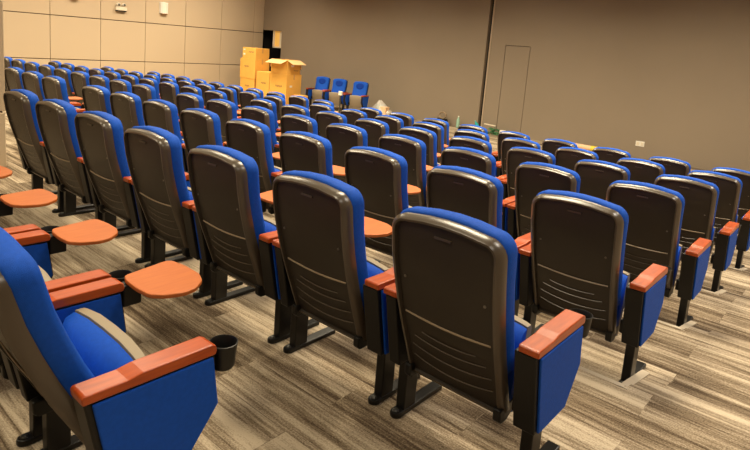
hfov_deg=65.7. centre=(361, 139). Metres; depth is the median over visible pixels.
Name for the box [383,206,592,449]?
seat
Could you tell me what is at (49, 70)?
cushion
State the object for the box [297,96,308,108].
cushion
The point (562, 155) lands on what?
cushion
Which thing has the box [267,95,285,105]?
cushion
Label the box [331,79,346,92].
cushion
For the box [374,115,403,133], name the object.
seat
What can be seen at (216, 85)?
seat
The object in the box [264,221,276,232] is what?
seat cushion
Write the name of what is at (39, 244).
seat
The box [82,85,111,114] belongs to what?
seat
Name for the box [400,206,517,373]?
backrest
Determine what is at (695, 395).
floor
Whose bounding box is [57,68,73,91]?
cushion
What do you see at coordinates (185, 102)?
cushion
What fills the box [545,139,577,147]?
cushion
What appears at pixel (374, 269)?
seat cushion
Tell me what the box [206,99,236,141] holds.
seat
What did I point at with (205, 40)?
wall
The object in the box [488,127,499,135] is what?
bundle
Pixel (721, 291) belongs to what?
trim
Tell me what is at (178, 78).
seat
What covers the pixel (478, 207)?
backrest
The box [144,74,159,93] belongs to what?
seat
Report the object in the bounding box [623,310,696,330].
trim
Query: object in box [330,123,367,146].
cushion
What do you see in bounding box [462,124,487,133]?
cushion
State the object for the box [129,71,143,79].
seat
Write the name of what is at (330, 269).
cushion
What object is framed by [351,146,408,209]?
backrest
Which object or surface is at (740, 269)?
trim
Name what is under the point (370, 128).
cushion
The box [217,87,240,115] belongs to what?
seat
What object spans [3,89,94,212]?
seat
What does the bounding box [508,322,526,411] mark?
seat cushion
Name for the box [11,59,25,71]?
seat
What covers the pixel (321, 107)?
cushion
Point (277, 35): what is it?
window
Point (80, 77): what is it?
cushion
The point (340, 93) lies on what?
pole stand
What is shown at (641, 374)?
trim
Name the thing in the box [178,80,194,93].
seat
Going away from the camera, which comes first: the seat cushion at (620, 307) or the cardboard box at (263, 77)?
the seat cushion at (620, 307)
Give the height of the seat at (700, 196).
0.997 m
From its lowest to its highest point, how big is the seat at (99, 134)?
0.997 m
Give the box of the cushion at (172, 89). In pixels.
[166,82,178,95]
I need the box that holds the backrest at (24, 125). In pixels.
[10,89,42,141]
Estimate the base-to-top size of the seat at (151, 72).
0.997 m
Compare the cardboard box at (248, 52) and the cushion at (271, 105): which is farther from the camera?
the cardboard box at (248, 52)
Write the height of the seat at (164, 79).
0.997 m
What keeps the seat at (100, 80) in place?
on the floor
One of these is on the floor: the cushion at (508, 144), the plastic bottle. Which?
the plastic bottle
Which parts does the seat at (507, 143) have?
panel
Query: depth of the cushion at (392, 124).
8.31 m
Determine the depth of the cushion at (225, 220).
2.96 m
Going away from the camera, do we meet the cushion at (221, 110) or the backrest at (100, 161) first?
the backrest at (100, 161)
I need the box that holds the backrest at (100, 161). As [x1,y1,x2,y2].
[82,111,130,177]
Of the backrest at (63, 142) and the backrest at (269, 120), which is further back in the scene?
the backrest at (269, 120)
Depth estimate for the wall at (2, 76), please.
6.04 m
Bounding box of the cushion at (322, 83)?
[315,76,329,89]
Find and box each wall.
[0,0,5,166]
[3,0,264,86]
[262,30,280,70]
[263,0,749,171]
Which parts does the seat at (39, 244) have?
panel, armrest, leg, panel, armrest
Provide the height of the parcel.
0.320 m
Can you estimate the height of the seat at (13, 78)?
0.997 m
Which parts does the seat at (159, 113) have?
panel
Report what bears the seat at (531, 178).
on the floor
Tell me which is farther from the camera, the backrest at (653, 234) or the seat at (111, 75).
the seat at (111, 75)
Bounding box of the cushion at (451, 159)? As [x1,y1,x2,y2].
[445,147,495,176]
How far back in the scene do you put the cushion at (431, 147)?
6.51 m
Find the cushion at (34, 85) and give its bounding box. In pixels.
[26,71,44,99]
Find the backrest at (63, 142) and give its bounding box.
[43,99,81,157]
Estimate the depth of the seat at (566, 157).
6.63 m
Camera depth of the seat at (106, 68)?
13.99 m
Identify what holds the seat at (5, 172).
on the floor
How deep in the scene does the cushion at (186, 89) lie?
9.49 m
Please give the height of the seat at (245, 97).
0.997 m
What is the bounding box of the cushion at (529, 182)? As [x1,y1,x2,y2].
[520,162,580,192]
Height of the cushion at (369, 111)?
0.597 m
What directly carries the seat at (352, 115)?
on the floor
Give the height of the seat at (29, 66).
0.997 m
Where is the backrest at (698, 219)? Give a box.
[655,174,718,239]
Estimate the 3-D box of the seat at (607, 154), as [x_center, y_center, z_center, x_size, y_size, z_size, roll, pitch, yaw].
[3.428,0.588,7.849,0.721,0.997,0.791,12,12,40]
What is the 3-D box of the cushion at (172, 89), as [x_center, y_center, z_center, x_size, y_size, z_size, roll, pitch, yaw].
[-3.297,-0.701,10.135,0.474,0.597,0.223,12,12,40]
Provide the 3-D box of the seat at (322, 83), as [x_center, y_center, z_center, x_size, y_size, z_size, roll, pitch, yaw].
[-1.370,-1.491,18.476,0.674,0.997,0.538,9,10,25]
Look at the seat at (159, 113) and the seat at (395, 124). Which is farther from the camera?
the seat at (395, 124)
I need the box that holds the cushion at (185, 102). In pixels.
[180,93,203,108]
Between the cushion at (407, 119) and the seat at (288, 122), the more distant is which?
the cushion at (407, 119)
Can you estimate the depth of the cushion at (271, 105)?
8.30 m
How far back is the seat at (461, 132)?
7.45 m
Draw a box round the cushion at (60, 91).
[46,76,69,102]
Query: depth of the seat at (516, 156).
5.77 m
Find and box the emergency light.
[115,3,126,11]
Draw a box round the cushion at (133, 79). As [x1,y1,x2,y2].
[126,74,138,83]
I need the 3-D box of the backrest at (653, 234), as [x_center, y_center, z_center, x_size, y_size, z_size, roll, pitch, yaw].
[1.945,0.588,4.012,0.474,0.597,0.223,12,12,40]
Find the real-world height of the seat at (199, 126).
0.997 m
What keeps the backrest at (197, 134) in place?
on the seat at (199, 126)
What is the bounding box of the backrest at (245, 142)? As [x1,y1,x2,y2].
[230,119,274,185]
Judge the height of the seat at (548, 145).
0.997 m
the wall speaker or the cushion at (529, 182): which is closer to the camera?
the cushion at (529, 182)
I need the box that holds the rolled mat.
[575,143,595,151]
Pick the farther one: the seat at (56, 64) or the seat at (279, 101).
the seat at (56, 64)
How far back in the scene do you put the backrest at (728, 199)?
5.67 m
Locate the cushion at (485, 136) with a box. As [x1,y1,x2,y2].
[459,129,489,141]
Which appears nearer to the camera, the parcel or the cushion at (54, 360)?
the cushion at (54, 360)
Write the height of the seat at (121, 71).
0.997 m
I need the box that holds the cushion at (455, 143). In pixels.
[452,136,491,154]
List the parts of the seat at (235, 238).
panel, leg, panel, armrest, leg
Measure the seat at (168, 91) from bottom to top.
0.997 m
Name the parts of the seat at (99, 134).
panel, leg, armrest, panel, leg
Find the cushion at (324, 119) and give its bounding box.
[320,111,346,123]
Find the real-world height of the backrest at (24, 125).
0.597 m
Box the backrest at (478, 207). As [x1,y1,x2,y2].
[432,165,503,229]
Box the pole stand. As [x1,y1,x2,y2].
[338,91,342,112]
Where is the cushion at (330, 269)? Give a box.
[281,170,368,308]
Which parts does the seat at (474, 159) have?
panel, armrest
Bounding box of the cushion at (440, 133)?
[415,122,443,150]
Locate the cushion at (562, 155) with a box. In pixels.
[558,147,598,159]
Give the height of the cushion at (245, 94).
0.597 m
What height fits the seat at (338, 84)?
0.997 m
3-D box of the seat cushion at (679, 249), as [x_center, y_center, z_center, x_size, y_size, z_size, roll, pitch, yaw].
[2.001,0.867,4.146,0.436,0.342,0.103,12,12,40]
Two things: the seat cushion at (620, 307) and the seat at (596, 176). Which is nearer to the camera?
the seat cushion at (620, 307)
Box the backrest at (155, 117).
[147,99,182,143]
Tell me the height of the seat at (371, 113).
0.997 m
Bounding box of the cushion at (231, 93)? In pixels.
[220,87,238,109]
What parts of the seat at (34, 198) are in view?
armrest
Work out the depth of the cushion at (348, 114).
8.79 m
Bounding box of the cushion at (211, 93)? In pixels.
[208,90,226,99]
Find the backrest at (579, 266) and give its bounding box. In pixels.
[536,190,628,305]
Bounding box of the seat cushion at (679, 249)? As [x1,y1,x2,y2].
[673,246,680,284]
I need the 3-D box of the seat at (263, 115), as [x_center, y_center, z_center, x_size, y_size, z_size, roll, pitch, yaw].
[-0.996,0.102,6.885,0.721,0.997,0.791,12,12,40]
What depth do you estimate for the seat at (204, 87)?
11.34 m
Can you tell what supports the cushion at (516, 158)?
on the seat at (516, 156)
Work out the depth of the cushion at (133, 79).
10.80 m
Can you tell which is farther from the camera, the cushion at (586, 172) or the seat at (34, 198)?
the cushion at (586, 172)
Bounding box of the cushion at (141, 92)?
[135,84,155,98]
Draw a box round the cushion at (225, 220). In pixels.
[196,145,265,246]
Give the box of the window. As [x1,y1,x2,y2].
[273,30,281,47]
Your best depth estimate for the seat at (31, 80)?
7.68 m
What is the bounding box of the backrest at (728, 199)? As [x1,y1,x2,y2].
[688,170,742,221]
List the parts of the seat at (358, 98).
panel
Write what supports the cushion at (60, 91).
on the seat at (54, 87)
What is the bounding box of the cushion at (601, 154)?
[594,147,630,157]
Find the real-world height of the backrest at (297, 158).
0.597 m
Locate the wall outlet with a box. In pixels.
[635,141,644,146]
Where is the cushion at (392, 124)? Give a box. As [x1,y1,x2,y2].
[378,115,403,127]
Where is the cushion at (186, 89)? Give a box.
[183,86,201,96]
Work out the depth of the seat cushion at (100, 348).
1.86 m
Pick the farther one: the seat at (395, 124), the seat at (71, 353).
the seat at (395, 124)
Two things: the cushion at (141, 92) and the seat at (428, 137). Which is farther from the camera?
the cushion at (141, 92)
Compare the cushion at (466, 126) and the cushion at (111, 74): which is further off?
the cushion at (111, 74)
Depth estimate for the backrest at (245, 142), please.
4.71 m
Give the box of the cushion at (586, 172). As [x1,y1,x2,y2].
[577,159,629,180]
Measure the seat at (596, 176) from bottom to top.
0.997 m
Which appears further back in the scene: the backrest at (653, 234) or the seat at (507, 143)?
the seat at (507, 143)
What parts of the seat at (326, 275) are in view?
armrest, panel, leg, panel, armrest, leg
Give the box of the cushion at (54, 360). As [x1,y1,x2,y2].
[0,227,94,397]
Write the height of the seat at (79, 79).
0.997 m
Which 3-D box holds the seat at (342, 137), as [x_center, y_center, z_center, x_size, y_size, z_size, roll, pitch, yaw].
[0.035,0.325,5.995,0.721,0.997,0.791,12,12,40]
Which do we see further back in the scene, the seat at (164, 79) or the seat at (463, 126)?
the seat at (164, 79)
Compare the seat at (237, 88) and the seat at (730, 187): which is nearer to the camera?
the seat at (730, 187)
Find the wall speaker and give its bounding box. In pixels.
[159,2,167,14]
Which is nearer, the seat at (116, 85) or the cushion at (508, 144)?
the cushion at (508, 144)
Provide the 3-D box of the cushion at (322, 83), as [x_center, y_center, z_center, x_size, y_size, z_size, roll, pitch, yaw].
[-1.281,-1.697,18.534,0.474,0.597,0.223,9,10,25]
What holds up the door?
in the wall at (672, 77)
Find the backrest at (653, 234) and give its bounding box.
[610,180,684,268]
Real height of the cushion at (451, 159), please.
0.597 m
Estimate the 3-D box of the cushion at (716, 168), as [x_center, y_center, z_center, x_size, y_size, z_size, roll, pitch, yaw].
[4.307,0.629,6.756,0.474,0.597,0.223,12,12,40]
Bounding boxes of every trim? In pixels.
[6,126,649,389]
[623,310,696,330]
[675,281,726,294]
[709,261,747,270]
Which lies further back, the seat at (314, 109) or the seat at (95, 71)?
the seat at (95, 71)
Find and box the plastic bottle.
[456,116,459,127]
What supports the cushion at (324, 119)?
on the seat at (323, 118)
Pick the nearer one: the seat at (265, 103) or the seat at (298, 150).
the seat at (298, 150)
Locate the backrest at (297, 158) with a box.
[285,131,333,177]
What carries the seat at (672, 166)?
on the floor
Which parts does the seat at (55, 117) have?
panel, leg, panel, leg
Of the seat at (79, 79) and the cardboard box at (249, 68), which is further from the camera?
the cardboard box at (249, 68)
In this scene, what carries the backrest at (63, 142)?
on the seat at (55, 117)
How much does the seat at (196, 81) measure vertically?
0.997 m
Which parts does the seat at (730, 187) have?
leg, panel, armrest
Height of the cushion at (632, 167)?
0.597 m
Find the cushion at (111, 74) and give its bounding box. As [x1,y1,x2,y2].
[108,71,120,78]
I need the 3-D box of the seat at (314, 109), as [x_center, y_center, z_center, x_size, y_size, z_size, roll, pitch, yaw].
[-0.452,-0.093,9.605,0.721,0.997,0.791,12,12,40]
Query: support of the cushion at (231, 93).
on the seat at (231, 93)
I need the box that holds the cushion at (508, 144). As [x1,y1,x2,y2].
[505,137,540,149]
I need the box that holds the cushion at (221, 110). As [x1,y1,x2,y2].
[211,99,236,118]
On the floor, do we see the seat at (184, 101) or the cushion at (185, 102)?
the seat at (184, 101)
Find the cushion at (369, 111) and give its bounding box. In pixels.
[363,107,381,114]
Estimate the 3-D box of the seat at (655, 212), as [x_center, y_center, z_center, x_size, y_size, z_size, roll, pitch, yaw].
[2.096,0.770,4.215,0.721,0.997,0.791,12,12,40]
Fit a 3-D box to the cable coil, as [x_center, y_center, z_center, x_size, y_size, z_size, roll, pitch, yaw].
[2.288,-0.598,16.584,0.456,0.384,0.240,12,12,40]
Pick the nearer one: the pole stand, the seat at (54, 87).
the seat at (54, 87)
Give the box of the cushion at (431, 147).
[403,127,436,166]
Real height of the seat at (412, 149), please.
0.997 m
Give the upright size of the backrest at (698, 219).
0.597 m
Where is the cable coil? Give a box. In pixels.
[437,111,447,121]
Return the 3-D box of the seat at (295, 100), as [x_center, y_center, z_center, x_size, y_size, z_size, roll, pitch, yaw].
[-1.056,-0.381,11.722,0.721,0.997,0.791,12,12,40]
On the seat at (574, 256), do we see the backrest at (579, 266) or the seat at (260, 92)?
the backrest at (579, 266)
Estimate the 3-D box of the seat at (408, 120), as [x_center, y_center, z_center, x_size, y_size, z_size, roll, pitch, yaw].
[0.851,0.032,10.075,0.721,0.997,0.791,12,12,40]
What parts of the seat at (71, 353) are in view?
leg, panel, armrest, panel, armrest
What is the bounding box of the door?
[496,45,530,133]
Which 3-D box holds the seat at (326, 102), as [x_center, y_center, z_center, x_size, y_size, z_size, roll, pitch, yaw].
[-0.540,-0.269,11.277,0.721,0.997,0.791,12,12,40]
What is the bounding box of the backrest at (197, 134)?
[186,108,222,145]
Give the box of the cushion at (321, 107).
[318,103,334,111]
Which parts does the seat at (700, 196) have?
leg, panel, armrest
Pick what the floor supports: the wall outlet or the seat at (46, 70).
the seat at (46, 70)
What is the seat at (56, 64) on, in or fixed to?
on the floor
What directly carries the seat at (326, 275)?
on the floor
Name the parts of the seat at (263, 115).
panel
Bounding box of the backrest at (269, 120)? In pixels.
[246,106,276,152]
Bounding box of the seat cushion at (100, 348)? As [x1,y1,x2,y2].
[63,312,133,376]
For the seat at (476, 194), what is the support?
on the floor
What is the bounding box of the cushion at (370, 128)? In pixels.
[358,118,388,133]
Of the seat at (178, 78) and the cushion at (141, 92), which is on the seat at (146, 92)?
the cushion at (141, 92)
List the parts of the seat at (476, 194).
leg, armrest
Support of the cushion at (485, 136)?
on the seat at (461, 132)
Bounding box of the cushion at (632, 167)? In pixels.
[618,158,664,173]
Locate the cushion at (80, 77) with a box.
[74,71,89,84]
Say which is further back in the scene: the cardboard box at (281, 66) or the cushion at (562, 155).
the cardboard box at (281, 66)
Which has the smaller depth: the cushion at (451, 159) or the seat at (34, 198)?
the seat at (34, 198)
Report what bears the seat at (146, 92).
on the floor
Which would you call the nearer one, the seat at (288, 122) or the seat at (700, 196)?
the seat at (700, 196)
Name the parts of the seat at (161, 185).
leg, armrest, panel, armrest, panel, leg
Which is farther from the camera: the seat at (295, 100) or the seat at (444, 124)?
the seat at (295, 100)
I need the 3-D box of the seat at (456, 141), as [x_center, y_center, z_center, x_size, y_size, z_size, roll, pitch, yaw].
[1.338,0.450,6.465,0.721,0.997,0.791,12,12,40]
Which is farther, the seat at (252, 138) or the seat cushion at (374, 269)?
the seat at (252, 138)
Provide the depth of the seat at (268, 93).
11.77 m
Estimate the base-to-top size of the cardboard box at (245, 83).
0.694 m
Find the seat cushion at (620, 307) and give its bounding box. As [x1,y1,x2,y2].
[616,274,627,335]
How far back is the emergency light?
17.55 m
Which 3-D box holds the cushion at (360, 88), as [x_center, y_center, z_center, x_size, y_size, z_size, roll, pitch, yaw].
[-0.071,-1.435,17.489,0.474,0.597,0.223,9,10,25]
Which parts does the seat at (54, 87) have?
armrest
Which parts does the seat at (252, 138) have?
armrest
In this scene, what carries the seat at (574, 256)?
on the floor
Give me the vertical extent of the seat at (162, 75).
0.997 m
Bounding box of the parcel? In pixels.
[379,106,388,114]
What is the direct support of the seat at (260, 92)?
on the floor
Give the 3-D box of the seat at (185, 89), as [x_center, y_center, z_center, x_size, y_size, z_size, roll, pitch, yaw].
[-2.630,-0.408,9.892,0.721,0.997,0.791,12,12,40]
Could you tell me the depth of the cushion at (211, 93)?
9.05 m
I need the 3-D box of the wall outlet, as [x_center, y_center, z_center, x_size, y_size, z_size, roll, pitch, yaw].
[6.356,0.109,13.284,0.190,0.120,0.016,12,12,40]
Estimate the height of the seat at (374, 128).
0.997 m
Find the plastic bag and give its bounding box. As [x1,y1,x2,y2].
[372,100,391,114]
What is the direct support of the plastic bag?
on the floor
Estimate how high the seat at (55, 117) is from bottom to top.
0.997 m
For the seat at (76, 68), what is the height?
0.997 m
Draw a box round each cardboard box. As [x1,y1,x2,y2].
[240,58,268,78]
[240,77,255,90]
[242,47,268,59]
[256,71,270,96]
[266,58,304,74]
[269,72,301,104]
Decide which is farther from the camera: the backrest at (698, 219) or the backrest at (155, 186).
the backrest at (698, 219)
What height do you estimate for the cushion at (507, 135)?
0.597 m
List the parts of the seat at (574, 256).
armrest, panel, leg, leg, panel, armrest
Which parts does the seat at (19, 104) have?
panel, leg, panel, leg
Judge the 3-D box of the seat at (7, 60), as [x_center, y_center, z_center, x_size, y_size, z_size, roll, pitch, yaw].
[-7.025,-1.201,12.093,0.721,0.997,0.791,12,12,40]
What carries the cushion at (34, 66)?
on the seat at (29, 66)
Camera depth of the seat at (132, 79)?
10.81 m
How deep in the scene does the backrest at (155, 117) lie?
5.58 m
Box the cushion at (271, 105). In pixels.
[253,99,277,130]
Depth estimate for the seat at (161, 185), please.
3.46 m
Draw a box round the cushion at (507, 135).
[502,131,529,139]
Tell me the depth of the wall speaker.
18.54 m
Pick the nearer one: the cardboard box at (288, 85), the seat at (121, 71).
the seat at (121, 71)
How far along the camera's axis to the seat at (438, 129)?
7.87 m
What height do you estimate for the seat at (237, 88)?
0.997 m
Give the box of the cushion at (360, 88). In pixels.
[352,81,368,95]
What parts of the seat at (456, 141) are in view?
armrest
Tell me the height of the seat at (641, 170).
0.997 m
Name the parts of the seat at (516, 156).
panel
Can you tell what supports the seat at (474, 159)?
on the floor
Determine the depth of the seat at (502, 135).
8.49 m
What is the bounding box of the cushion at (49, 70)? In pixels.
[45,65,54,75]
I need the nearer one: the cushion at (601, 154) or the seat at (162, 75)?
the cushion at (601, 154)
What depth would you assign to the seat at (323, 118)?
7.49 m
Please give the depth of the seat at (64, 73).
9.91 m
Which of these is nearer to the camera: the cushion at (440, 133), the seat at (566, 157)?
the seat at (566, 157)
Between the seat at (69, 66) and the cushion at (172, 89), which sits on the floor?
the seat at (69, 66)
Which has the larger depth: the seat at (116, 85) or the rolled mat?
the rolled mat
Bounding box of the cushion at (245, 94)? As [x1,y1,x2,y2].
[242,91,259,98]
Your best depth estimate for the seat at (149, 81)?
10.39 m
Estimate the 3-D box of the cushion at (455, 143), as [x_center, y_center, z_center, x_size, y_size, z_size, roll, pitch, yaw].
[1.186,0.267,6.262,0.474,0.597,0.223,12,12,40]
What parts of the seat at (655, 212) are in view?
leg, panel, armrest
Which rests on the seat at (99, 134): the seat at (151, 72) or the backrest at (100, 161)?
the backrest at (100, 161)
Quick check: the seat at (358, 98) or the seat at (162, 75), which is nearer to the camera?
the seat at (162, 75)
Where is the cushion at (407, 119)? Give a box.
[397,113,413,124]
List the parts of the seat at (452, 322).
armrest, panel, leg, panel, leg, armrest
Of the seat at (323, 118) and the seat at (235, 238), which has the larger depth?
the seat at (323, 118)
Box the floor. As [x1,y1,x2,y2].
[0,102,749,449]
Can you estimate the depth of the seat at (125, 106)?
6.04 m
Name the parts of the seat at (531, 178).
armrest, panel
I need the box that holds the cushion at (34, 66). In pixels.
[30,62,39,71]
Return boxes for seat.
[0,166,12,195]
[0,189,59,234]
[0,219,132,446]
[0,227,237,449]
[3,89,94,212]
[4,57,12,90]
[4,67,23,90]
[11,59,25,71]
[21,71,82,103]
[24,62,39,71]
[35,99,134,230]
[38,65,54,76]
[41,76,84,113]
[48,61,60,68]
[54,68,75,101]
[61,63,74,71]
[70,71,89,102]
[74,66,88,73]
[74,111,187,263]
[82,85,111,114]
[89,68,103,75]
[89,75,110,94]
[101,66,113,72]
[104,71,120,80]
[109,79,131,93]
[110,92,144,132]
[114,69,127,75]
[121,74,159,94]
[123,126,242,298]
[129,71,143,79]
[132,84,179,126]
[139,78,160,98]
[142,99,222,171]
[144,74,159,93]
[147,71,160,79]
[159,82,178,106]
[160,77,176,83]
[161,74,174,78]
[176,76,189,83]
[176,93,203,130]
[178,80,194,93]
[180,86,205,108]
[180,108,226,167]
[187,145,319,343]
[192,79,206,86]
[197,83,214,105]
[204,90,240,118]
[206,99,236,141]
[209,82,223,89]
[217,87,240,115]
[225,119,281,213]
[227,85,242,108]
[239,91,259,110]
[241,106,280,167]
[246,88,263,98]
[250,99,280,140]
[263,95,285,126]
[266,92,284,98]
[272,170,419,404]
[279,131,368,256]
[280,114,317,134]
[281,104,309,116]
[289,96,308,108]
[305,76,330,106]
[309,103,334,119]
[313,100,333,107]
[316,111,346,137]
[322,79,347,111]
[326,123,367,182]
[340,109,366,125]
[342,81,368,108]
[344,146,420,262]
[354,118,388,147]
[359,107,381,118]
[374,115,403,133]
[378,134,433,206]
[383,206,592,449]
[389,113,413,126]
[399,127,440,175]
[412,122,447,163]
[422,118,450,148]
[426,165,530,318]
[441,147,514,231]
[449,136,506,179]
[454,129,500,176]
[458,124,497,154]
[493,131,529,161]
[496,137,540,176]
[500,147,555,199]
[507,162,580,239]
[519,190,671,382]
[542,139,577,155]
[555,147,598,170]
[574,159,629,200]
[592,147,630,163]
[606,180,714,326]
[616,158,664,183]
[649,156,690,175]
[654,174,740,291]
[687,170,749,268]
[711,167,749,223]
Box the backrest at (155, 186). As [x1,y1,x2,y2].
[132,126,189,206]
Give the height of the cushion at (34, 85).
0.597 m
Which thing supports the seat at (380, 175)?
on the floor
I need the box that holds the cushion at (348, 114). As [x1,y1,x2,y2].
[343,109,366,117]
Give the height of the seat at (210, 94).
0.997 m
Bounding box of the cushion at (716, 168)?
[711,167,749,173]
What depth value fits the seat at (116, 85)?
8.59 m
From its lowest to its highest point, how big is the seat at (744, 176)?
0.997 m
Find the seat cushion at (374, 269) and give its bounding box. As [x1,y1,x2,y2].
[364,262,383,313]
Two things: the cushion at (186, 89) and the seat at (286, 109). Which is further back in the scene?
the cushion at (186, 89)
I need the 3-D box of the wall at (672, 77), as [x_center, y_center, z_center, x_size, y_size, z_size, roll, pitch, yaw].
[3.906,-2.304,15.362,20.600,5.400,0.212,12,12,40]
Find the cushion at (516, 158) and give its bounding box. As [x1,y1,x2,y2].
[510,147,555,164]
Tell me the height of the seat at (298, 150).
0.997 m

